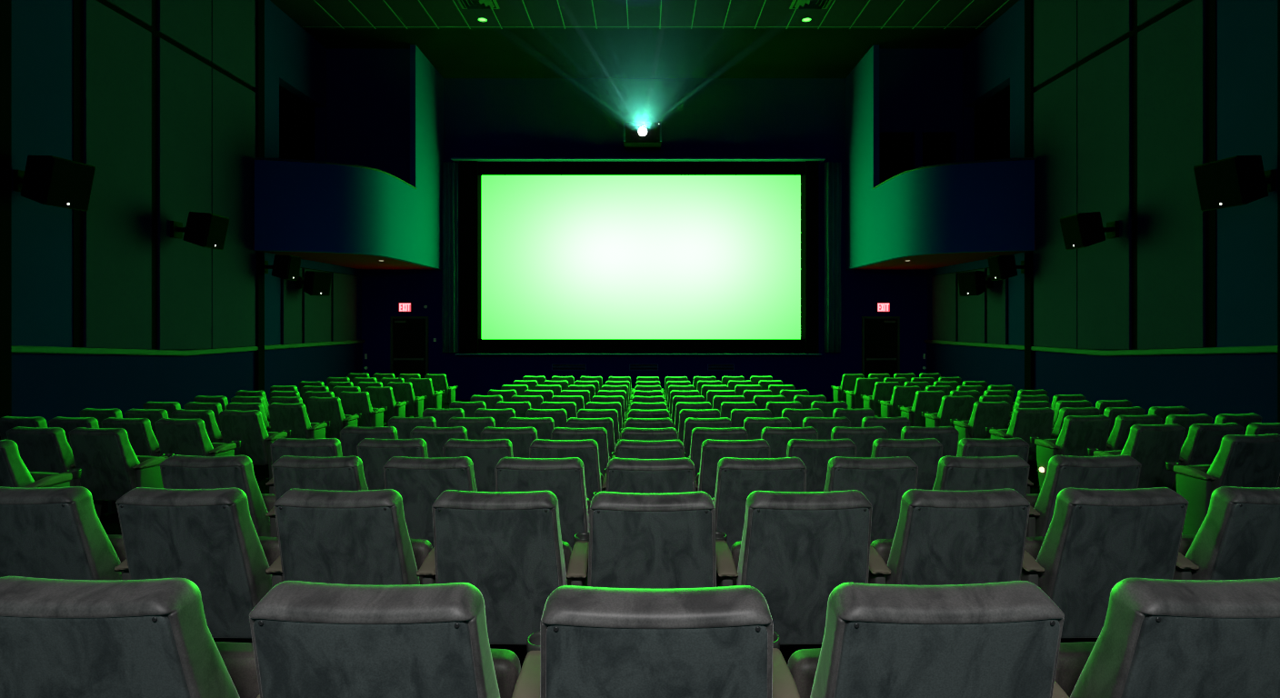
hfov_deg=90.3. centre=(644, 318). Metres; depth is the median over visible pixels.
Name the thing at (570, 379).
chair
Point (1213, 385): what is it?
wainscoting
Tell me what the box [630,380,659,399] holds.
chair
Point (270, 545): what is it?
seat cushion
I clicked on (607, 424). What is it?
chair
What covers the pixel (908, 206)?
balcony
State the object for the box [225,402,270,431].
chair
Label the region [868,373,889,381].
chair
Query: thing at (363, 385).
chair
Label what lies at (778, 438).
chair
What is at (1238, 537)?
chair
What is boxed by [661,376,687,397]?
chair
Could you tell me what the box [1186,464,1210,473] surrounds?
seat cushion
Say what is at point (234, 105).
acoustic panel
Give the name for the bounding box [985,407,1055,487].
chair
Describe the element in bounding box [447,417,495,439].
chair
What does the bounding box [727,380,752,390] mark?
chair
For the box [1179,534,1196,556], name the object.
seat cushion
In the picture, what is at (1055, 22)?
acoustic panel
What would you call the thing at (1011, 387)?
chair
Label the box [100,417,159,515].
chair
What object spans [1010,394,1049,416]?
chair
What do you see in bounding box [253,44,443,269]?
balcony
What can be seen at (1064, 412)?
chair
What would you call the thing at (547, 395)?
chair
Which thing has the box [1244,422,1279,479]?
chair
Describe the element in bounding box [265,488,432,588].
chair
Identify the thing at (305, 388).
chair
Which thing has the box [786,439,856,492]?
chair
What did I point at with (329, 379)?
chair
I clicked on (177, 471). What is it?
chair
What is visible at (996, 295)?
acoustic panel
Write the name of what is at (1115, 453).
seat cushion
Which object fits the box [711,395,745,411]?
chair
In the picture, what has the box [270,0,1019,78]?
ceiling
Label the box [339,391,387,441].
chair
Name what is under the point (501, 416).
chair
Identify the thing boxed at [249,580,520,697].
chair
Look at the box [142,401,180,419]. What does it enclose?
chair
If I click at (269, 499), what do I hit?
seat cushion
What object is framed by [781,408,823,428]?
chair
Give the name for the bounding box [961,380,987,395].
chair
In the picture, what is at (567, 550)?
seat cushion
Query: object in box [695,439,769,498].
chair
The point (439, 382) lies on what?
chair
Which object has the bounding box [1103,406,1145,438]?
chair
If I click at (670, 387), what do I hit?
chair
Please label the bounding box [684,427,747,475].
chair
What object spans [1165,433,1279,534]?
chair
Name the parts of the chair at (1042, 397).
panel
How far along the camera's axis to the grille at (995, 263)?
12.90 m
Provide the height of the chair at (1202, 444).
1.049 m
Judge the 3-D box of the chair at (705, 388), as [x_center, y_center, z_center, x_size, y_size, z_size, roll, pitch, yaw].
[1.220,1.732,11.681,0.596,1.049,0.489,0,0,-1]
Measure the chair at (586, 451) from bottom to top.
1.049 m
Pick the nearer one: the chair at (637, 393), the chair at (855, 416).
the chair at (855, 416)
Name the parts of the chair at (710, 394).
backrest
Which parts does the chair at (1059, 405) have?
panel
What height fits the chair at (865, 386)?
1.049 m
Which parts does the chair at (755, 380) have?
backrest, panel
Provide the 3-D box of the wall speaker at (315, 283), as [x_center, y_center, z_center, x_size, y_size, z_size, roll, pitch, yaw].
[-7.369,-0.771,14.178,0.705,0.542,0.553,0,0,0]
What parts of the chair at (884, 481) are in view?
backrest, panel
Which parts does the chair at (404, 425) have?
panel, backrest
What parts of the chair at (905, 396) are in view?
panel, armrest, panel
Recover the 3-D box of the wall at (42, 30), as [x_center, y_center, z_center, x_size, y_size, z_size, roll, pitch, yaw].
[-8.405,-1.975,7.650,1.250,9.250,20.300,0,0,0]
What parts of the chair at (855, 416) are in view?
backrest, panel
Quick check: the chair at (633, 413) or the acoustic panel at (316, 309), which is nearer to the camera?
the chair at (633, 413)
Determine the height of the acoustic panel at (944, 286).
1.718 m
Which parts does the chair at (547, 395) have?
panel, backrest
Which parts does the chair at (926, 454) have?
backrest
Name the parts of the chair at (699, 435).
backrest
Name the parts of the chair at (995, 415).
panel, armrest, backrest, panel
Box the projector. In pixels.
[623,121,661,149]
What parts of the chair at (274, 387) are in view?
panel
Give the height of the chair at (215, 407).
1.049 m
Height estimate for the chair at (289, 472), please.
1.049 m
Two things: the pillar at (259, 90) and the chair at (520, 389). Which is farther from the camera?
the pillar at (259, 90)
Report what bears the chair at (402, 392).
on the floor
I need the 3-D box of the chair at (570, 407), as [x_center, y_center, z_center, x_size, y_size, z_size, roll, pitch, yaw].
[-1.194,1.643,8.684,0.596,1.049,0.489,0,0,1]
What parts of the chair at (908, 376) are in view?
backrest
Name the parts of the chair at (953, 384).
backrest, panel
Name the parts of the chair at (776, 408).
backrest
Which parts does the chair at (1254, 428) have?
backrest, panel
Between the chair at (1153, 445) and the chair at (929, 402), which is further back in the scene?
the chair at (929, 402)
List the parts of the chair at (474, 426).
backrest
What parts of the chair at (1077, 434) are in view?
panel, armrest, backrest, panel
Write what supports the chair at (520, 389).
on the floor
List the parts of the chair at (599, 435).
backrest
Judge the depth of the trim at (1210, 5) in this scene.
8.81 m
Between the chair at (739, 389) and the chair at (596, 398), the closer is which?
the chair at (596, 398)
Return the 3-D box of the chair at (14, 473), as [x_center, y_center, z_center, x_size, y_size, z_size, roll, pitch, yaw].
[-4.642,1.378,4.654,0.687,1.049,0.489,0,0,7]
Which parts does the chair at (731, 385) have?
panel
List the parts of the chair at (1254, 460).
panel, armrest, backrest, panel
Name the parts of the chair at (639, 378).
backrest, panel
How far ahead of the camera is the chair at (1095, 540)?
2.53 m
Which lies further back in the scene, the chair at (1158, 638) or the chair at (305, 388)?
the chair at (305, 388)
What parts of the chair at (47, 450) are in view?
panel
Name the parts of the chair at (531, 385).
backrest, panel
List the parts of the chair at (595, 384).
backrest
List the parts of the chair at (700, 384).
backrest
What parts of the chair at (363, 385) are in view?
panel, backrest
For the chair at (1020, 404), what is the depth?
8.57 m
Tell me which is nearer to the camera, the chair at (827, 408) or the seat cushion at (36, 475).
the seat cushion at (36, 475)
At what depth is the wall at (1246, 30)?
8.45 m
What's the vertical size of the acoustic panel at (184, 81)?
5.029 m
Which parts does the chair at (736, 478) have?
backrest, panel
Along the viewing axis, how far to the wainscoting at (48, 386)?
9.95 m
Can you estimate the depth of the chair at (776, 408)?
8.49 m
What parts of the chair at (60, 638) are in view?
panel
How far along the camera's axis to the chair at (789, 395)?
10.52 m
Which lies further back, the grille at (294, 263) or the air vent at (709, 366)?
the air vent at (709, 366)
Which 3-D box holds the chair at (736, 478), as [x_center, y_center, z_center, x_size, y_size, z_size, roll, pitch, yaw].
[0.587,1.285,3.649,0.596,1.049,0.489,0,0,-1]
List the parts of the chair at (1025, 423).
panel, armrest, backrest, panel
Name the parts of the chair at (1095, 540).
panel, armrest, backrest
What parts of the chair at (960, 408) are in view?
panel, armrest, panel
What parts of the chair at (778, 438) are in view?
backrest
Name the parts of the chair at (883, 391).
panel, armrest, panel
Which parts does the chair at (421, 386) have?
panel, backrest, panel, armrest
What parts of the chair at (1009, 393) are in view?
panel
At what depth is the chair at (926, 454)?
4.50 m
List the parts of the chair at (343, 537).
armrest, panel, panel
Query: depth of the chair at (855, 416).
7.52 m
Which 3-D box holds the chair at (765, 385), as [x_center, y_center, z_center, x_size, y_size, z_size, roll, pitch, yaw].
[2.487,1.753,12.749,0.687,1.049,0.489,0,0,-1]
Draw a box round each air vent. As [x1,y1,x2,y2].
[629,364,658,369]
[707,364,734,369]
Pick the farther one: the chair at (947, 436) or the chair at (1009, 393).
the chair at (1009, 393)
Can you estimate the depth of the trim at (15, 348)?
10.00 m
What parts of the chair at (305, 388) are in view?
panel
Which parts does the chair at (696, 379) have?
backrest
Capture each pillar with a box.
[0,0,11,439]
[253,0,264,391]
[1024,0,1035,389]
[1277,0,1279,422]
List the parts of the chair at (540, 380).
backrest, panel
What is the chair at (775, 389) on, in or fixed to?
on the floor
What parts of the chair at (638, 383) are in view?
backrest, panel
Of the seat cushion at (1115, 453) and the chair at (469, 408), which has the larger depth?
the chair at (469, 408)
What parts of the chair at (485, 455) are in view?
backrest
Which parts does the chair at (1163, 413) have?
backrest, panel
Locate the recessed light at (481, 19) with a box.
[477,17,487,21]
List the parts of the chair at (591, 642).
armrest, panel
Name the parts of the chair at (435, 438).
panel, backrest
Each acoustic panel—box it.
[83,0,151,349]
[106,0,151,25]
[157,0,211,61]
[157,37,211,349]
[210,0,256,88]
[211,68,256,349]
[281,268,301,344]
[302,268,330,343]
[331,272,357,341]
[931,272,957,341]
[958,268,986,343]
[987,268,1007,344]
[1032,0,1078,88]
[1032,68,1077,349]
[1077,0,1131,61]
[1077,37,1131,349]
[1137,0,1182,25]
[1137,0,1205,349]
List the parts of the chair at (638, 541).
armrest, panel, panel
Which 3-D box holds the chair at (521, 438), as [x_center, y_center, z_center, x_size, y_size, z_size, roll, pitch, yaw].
[-1.210,1.467,5.684,0.596,1.049,0.489,0,0,1]
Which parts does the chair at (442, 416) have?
panel, backrest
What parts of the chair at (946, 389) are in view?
backrest, panel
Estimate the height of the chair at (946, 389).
1.049 m
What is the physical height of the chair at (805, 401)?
1.049 m
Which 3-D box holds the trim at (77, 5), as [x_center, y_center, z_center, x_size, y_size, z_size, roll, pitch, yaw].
[-7.774,-3.035,12.905,0.012,7.130,8.490,0,0,0]
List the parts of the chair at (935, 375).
backrest, panel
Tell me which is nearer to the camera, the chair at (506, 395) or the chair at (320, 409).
the chair at (320, 409)
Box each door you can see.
[390,316,428,378]
[861,316,899,378]
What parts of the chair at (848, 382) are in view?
panel, panel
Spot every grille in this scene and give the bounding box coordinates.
[45,157,95,210]
[204,214,229,249]
[287,256,301,279]
[311,271,331,295]
[957,271,977,295]
[987,256,1001,279]
[1060,214,1084,249]
[1193,157,1243,210]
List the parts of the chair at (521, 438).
backrest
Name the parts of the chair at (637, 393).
backrest, panel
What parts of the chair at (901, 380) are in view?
backrest, panel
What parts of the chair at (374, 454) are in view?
backrest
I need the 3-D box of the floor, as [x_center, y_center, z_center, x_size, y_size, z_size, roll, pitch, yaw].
[0.000,1.934,7.625,15.960,1.432,20.250,0,0,0]
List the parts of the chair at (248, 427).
panel, backrest, armrest, panel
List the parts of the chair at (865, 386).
armrest, panel, backrest, panel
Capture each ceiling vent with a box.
[457,0,499,9]
[789,0,831,9]
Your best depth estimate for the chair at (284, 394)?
10.30 m
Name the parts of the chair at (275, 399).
panel, backrest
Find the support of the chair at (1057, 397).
on the floor
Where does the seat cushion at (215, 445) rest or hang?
on the chair at (177, 436)
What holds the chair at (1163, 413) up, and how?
on the floor
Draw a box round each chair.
[0,416,48,439]
[0,440,81,488]
[0,486,126,579]
[0,576,259,697]
[6,426,75,486]
[48,416,99,448]
[68,427,174,519]
[79,408,122,428]
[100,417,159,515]
[114,487,279,639]
[124,409,168,441]
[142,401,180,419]
[154,418,240,456]
[160,454,275,537]
[171,409,222,442]
[183,401,222,430]
[193,395,228,410]
[218,410,290,480]
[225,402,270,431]
[230,395,269,421]
[235,390,269,412]
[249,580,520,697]
[265,402,329,479]
[265,438,342,494]
[265,455,368,537]
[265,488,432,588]
[267,396,309,421]
[268,390,299,411]
[270,385,298,392]
[299,380,324,399]
[300,385,329,405]
[303,390,334,414]
[307,396,361,440]
[326,377,349,386]
[328,381,353,392]
[332,386,360,397]
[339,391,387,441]
[340,426,398,456]
[347,372,369,383]
[353,377,377,386]
[356,438,428,489]
[357,381,382,391]
[365,386,408,422]
[372,373,395,381]
[380,377,404,425]
[383,456,477,548]
[386,381,426,426]
[388,416,436,439]
[399,373,420,382]
[408,378,444,417]
[410,426,468,458]
[416,490,571,645]
[422,408,464,427]
[423,373,457,410]
[442,439,513,491]
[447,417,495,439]
[449,400,486,418]
[470,395,502,409]
[474,408,515,428]
[480,427,537,458]
[487,390,517,401]
[494,401,530,418]
[495,457,590,550]
[500,384,528,395]
[506,417,554,439]
[510,395,543,409]
[511,585,773,697]
[512,380,537,389]
[522,375,545,385]
[523,390,553,401]
[525,409,567,428]
[529,439,603,500]
[534,384,561,395]
[540,401,577,419]
[543,380,568,390]
[550,427,610,491]
[551,376,574,387]
[551,395,584,413]
[560,390,589,409]
[566,417,616,459]
[566,491,716,589]
[568,384,595,401]
[574,380,599,395]
[577,409,620,443]
[580,376,602,389]
[585,401,623,433]
[589,457,695,517]
[591,395,626,422]
[597,390,628,415]
[601,385,629,408]
[601,440,684,491]
[605,380,630,401]
[608,376,631,395]
[611,427,677,458]
[616,418,672,441]
[620,409,669,439]
[622,401,666,428]
[625,395,664,419]
[627,390,662,411]
[629,385,661,404]
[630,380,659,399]
[631,376,659,393]
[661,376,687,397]
[662,380,690,400]
[664,385,694,408]
[666,390,699,416]
[669,395,704,424]
[670,401,711,431]
[674,409,720,442]
[677,417,731,458]
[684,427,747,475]
[692,376,716,389]
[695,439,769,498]
[695,457,806,550]
[696,380,721,395]
[700,384,728,401]
[706,390,736,408]
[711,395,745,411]
[715,490,872,645]
[720,401,757,419]
[721,376,744,385]
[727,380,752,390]
[730,409,771,428]
[734,384,761,395]
[742,390,772,401]
[743,417,791,439]
[750,375,772,385]
[753,395,786,409]
[758,380,782,389]
[760,427,818,458]
[765,401,802,418]
[768,384,795,395]
[772,580,1064,697]
[780,390,809,401]
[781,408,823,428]
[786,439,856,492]
[793,395,826,409]
[802,417,850,439]
[805,456,918,544]
[810,400,848,418]
[830,373,864,402]
[830,426,888,458]
[832,408,874,427]
[843,377,879,417]
[860,381,899,415]
[861,416,909,439]
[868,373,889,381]
[868,488,1029,585]
[870,438,942,489]
[878,385,920,417]
[883,377,907,386]
[893,373,915,381]
[898,390,945,427]
[900,426,959,457]
[903,381,929,390]
[910,377,934,386]
[919,372,940,381]
[921,395,974,427]
[925,385,952,396]
[932,455,1029,498]
[933,380,959,390]
[938,376,961,385]
[950,390,979,402]
[950,400,1009,449]
[956,385,983,398]
[956,438,1033,494]
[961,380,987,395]
[979,395,1011,419]
[983,390,1013,411]
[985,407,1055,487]
[987,384,1014,405]
[1008,400,1051,471]
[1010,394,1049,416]
[1011,389,1047,409]
[1020,487,1188,638]
[1025,454,1141,537]
[1030,415,1110,490]
[1050,394,1085,410]
[1051,400,1092,428]
[1051,407,1100,439]
[1051,577,1279,697]
[1087,423,1185,491]
[1095,400,1131,415]
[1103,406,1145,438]
[1107,414,1162,450]
[1148,406,1189,424]
[1164,413,1213,446]
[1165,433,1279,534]
[1172,486,1279,579]
[1180,422,1244,466]
[1214,413,1262,435]
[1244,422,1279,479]
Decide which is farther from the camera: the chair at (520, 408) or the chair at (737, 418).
the chair at (520, 408)
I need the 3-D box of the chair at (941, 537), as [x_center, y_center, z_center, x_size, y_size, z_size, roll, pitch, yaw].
[1.207,1.200,2.681,0.596,1.049,0.489,0,0,-1]
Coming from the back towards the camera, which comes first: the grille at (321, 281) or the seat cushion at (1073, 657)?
the grille at (321, 281)
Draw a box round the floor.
[100,400,1097,668]
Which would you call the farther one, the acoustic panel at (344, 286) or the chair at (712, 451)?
the acoustic panel at (344, 286)
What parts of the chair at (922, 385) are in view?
backrest, panel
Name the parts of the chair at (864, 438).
backrest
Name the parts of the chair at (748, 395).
backrest, panel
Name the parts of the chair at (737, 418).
backrest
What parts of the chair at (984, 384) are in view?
backrest, panel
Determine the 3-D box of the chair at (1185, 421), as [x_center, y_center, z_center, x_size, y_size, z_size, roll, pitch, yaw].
[5.879,1.558,7.025,0.596,1.049,0.489,0,0,-6]
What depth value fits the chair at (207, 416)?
7.38 m
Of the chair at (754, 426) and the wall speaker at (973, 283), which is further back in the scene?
the wall speaker at (973, 283)
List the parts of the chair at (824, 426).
backrest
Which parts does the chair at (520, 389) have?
panel, backrest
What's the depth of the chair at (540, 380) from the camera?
13.52 m
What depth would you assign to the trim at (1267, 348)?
10.00 m
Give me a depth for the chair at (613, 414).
7.42 m
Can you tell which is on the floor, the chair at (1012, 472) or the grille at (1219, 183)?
the chair at (1012, 472)
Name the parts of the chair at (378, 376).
panel, backrest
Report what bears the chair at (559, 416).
on the floor
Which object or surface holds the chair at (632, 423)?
on the floor
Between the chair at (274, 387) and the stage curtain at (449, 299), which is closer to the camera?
the chair at (274, 387)
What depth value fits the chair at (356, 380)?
13.18 m
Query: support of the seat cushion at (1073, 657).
on the chair at (1158, 638)
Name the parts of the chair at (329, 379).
panel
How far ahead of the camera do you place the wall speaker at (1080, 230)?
10.26 m
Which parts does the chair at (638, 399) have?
panel, backrest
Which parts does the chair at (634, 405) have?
backrest, panel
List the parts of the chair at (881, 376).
backrest, panel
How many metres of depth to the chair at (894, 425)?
6.52 m
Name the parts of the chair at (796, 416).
backrest, panel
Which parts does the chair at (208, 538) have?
armrest, panel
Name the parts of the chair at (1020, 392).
panel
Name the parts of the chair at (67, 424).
panel, backrest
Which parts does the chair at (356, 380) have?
panel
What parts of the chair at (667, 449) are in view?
armrest, backrest, panel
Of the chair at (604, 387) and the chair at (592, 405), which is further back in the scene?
the chair at (604, 387)
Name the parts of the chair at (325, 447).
armrest, panel, panel, backrest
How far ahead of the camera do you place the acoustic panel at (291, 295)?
13.92 m
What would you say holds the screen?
attached to the wall at (484, 117)
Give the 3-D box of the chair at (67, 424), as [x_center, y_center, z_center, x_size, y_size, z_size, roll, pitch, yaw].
[-5.879,1.540,6.709,0.597,1.049,0.489,0,0,6]
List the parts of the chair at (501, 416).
panel, backrest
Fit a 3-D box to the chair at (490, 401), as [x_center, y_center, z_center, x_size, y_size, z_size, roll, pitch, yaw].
[-2.413,1.682,9.751,0.596,1.049,0.489,0,0,1]
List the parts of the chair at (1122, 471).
panel, armrest, panel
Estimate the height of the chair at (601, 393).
1.049 m
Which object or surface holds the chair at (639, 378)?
on the floor
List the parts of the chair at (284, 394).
panel, backrest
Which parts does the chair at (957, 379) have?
backrest, panel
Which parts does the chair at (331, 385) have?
panel, backrest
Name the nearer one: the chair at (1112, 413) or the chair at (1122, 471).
the chair at (1122, 471)
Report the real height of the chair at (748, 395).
1.049 m
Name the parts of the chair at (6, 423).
panel, backrest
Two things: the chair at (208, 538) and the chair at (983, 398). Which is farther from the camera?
the chair at (983, 398)
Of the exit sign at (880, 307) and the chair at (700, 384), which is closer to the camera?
the chair at (700, 384)
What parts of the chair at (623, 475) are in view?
backrest, panel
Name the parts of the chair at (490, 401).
panel, backrest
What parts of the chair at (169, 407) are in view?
panel, backrest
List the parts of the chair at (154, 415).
backrest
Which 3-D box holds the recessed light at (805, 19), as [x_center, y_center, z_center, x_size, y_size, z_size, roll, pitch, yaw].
[3.580,-6.591,14.050,0.210,0.016,0.210,0,0,0]
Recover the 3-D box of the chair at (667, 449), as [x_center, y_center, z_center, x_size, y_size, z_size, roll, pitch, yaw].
[-0.008,1.376,4.626,0.596,1.049,0.489,0,0,0]
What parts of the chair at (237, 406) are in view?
panel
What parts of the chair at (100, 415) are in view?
panel, backrest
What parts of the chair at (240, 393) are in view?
panel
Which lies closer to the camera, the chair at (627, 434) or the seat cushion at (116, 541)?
the seat cushion at (116, 541)
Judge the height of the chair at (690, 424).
1.049 m
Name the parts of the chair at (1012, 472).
panel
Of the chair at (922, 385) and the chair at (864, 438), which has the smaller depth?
the chair at (864, 438)
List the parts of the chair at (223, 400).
panel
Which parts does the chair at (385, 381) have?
panel, backrest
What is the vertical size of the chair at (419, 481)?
1.049 m
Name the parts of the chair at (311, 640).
panel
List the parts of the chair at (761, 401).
backrest, panel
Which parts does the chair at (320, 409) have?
panel, panel, armrest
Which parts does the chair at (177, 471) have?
panel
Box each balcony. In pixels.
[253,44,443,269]
[845,44,1035,269]
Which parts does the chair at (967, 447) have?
backrest, panel, panel, armrest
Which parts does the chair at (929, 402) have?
panel, armrest, panel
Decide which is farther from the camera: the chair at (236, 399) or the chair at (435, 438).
the chair at (236, 399)
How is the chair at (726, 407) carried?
on the floor
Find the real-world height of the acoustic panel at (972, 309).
1.708 m
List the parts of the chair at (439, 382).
panel, backrest, panel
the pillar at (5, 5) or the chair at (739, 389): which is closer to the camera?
the pillar at (5, 5)
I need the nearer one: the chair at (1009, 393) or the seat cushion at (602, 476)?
the seat cushion at (602, 476)
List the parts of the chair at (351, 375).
panel, backrest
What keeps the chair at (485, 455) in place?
on the floor
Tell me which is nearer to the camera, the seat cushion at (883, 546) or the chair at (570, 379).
the seat cushion at (883, 546)
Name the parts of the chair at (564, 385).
panel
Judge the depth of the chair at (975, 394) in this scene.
10.41 m
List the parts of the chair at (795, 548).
panel, armrest, panel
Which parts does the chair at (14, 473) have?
panel, backrest, armrest, panel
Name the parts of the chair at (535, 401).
panel, backrest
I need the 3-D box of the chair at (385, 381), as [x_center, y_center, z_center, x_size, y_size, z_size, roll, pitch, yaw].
[-5.233,1.756,13.340,0.596,1.049,0.489,0,0,6]
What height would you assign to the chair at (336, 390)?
1.049 m
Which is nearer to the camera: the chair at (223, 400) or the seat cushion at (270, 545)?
the seat cushion at (270, 545)
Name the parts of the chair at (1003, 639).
armrest, panel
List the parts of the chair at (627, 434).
backrest, panel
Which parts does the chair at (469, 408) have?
panel, backrest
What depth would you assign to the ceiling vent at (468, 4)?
13.33 m
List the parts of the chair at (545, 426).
backrest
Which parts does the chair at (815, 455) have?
backrest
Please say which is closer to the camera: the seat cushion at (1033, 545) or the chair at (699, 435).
the seat cushion at (1033, 545)
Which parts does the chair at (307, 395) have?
backrest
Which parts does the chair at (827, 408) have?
backrest, panel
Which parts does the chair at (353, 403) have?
panel, backrest, armrest, panel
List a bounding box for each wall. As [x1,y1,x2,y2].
[11,0,361,350]
[361,78,927,399]
[927,0,1277,350]
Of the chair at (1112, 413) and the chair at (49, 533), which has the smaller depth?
the chair at (49, 533)
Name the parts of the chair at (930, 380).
backrest, panel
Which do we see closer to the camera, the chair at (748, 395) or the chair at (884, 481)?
the chair at (884, 481)
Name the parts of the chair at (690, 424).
backrest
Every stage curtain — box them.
[441,161,458,352]
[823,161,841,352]
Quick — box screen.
[450,158,825,355]
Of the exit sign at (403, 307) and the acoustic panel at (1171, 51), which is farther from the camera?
the exit sign at (403, 307)
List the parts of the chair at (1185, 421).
backrest, panel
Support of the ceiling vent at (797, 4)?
in the ceiling
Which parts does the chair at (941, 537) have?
panel, armrest, panel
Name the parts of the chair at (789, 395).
backrest, panel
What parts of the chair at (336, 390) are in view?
panel, backrest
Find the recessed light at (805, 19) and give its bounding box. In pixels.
[801,17,811,21]
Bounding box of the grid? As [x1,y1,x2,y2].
[302,0,1009,29]
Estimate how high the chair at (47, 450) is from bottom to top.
1.049 m
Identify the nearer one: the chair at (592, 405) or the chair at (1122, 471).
the chair at (1122, 471)
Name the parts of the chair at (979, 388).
panel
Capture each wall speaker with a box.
[13,155,95,211]
[170,211,229,249]
[264,254,301,280]
[296,270,331,296]
[957,270,992,296]
[987,254,1024,280]
[1060,211,1119,249]
[1193,155,1275,211]
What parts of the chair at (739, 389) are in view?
backrest, panel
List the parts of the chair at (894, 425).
backrest, panel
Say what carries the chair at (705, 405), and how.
on the floor
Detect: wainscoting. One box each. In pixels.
[11,342,362,428]
[926,342,1277,423]
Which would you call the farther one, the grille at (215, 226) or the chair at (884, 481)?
the grille at (215, 226)
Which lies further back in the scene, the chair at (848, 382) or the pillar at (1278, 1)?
the chair at (848, 382)
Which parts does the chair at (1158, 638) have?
armrest, panel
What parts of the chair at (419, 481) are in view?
backrest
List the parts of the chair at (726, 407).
panel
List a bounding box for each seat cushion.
[30,471,58,481]
[107,534,126,562]
[136,455,156,462]
[211,442,226,449]
[214,641,259,697]
[258,536,279,576]
[261,493,275,518]
[267,431,278,437]
[410,539,432,584]
[490,648,520,697]
[561,540,571,585]
[587,498,590,516]
[600,472,603,491]
[695,472,699,490]
[730,540,741,586]
[787,648,820,697]
[870,539,893,565]
[998,429,1008,433]
[1024,536,1045,559]
[1025,493,1039,508]
[1044,439,1057,444]
[1054,641,1096,697]
[1104,450,1122,455]
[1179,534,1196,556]
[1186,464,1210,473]
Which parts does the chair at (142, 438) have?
panel, panel, backrest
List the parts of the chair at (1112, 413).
backrest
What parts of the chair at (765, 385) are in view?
backrest, panel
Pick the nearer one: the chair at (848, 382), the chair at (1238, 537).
the chair at (1238, 537)
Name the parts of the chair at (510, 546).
armrest, panel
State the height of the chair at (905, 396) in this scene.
1.049 m
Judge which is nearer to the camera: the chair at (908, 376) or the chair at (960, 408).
the chair at (960, 408)
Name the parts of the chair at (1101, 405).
backrest, panel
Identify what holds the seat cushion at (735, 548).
on the chair at (795, 548)
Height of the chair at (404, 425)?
1.049 m
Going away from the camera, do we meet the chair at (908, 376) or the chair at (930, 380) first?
the chair at (930, 380)
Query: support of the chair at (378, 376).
on the floor
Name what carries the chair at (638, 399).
on the floor
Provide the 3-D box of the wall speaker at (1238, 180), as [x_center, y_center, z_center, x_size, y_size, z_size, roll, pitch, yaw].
[7.413,-1.678,7.922,0.729,0.614,0.563,0,0,0]
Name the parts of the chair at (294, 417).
panel, backrest, panel, armrest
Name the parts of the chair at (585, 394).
backrest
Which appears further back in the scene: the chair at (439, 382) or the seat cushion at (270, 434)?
the chair at (439, 382)
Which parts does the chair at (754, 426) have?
backrest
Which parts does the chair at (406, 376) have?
panel, backrest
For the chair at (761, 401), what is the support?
on the floor
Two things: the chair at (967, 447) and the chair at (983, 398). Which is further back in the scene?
the chair at (983, 398)
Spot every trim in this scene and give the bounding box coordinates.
[11,340,364,356]
[72,0,356,349]
[924,340,1277,356]
[932,0,1216,349]
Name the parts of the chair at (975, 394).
panel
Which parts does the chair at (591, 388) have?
backrest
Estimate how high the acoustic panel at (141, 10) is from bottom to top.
2.000 m
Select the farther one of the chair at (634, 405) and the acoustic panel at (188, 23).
the acoustic panel at (188, 23)
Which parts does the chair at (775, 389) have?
backrest, panel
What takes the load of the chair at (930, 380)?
on the floor
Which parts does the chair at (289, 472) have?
armrest, panel, panel, backrest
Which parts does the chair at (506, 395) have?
panel, backrest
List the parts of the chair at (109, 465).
panel, panel, backrest, panel, armrest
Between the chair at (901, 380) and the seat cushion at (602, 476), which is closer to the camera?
the seat cushion at (602, 476)
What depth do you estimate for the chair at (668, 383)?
12.42 m
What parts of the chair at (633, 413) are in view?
backrest, panel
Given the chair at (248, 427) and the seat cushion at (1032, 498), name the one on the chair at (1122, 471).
the seat cushion at (1032, 498)
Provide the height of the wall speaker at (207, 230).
0.574 m
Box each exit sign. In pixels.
[398,302,412,312]
[875,302,889,312]
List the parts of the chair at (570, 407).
panel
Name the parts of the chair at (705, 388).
backrest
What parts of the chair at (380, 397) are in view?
panel, backrest, panel, armrest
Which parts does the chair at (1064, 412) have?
panel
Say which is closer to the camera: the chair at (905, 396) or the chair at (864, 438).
the chair at (864, 438)
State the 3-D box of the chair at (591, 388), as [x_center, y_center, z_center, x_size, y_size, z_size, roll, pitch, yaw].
[-1.180,1.732,11.684,0.596,1.049,0.489,0,0,1]
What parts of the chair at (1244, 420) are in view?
backrest, panel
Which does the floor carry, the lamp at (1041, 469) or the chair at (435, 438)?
the chair at (435, 438)
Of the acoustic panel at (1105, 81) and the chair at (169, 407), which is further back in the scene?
the acoustic panel at (1105, 81)
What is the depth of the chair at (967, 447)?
4.52 m
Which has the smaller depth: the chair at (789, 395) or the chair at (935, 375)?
the chair at (789, 395)
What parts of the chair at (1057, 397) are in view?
panel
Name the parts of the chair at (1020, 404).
backrest, panel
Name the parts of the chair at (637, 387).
backrest, panel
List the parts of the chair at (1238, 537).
panel, armrest, panel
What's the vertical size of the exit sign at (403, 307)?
0.280 m
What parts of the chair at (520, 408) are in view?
backrest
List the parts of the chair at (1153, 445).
armrest, backrest, panel, panel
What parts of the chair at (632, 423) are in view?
backrest, panel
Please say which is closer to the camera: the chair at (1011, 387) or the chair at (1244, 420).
the chair at (1244, 420)
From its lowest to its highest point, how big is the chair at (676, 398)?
1.049 m
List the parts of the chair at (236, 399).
panel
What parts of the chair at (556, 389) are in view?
panel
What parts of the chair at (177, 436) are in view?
panel, backrest, armrest, panel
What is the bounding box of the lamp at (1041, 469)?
[1039,467,1044,472]
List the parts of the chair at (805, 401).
backrest, panel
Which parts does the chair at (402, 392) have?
panel, backrest, panel, armrest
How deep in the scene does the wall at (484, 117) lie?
17.50 m
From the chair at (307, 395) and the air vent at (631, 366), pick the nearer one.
the chair at (307, 395)
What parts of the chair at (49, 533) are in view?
panel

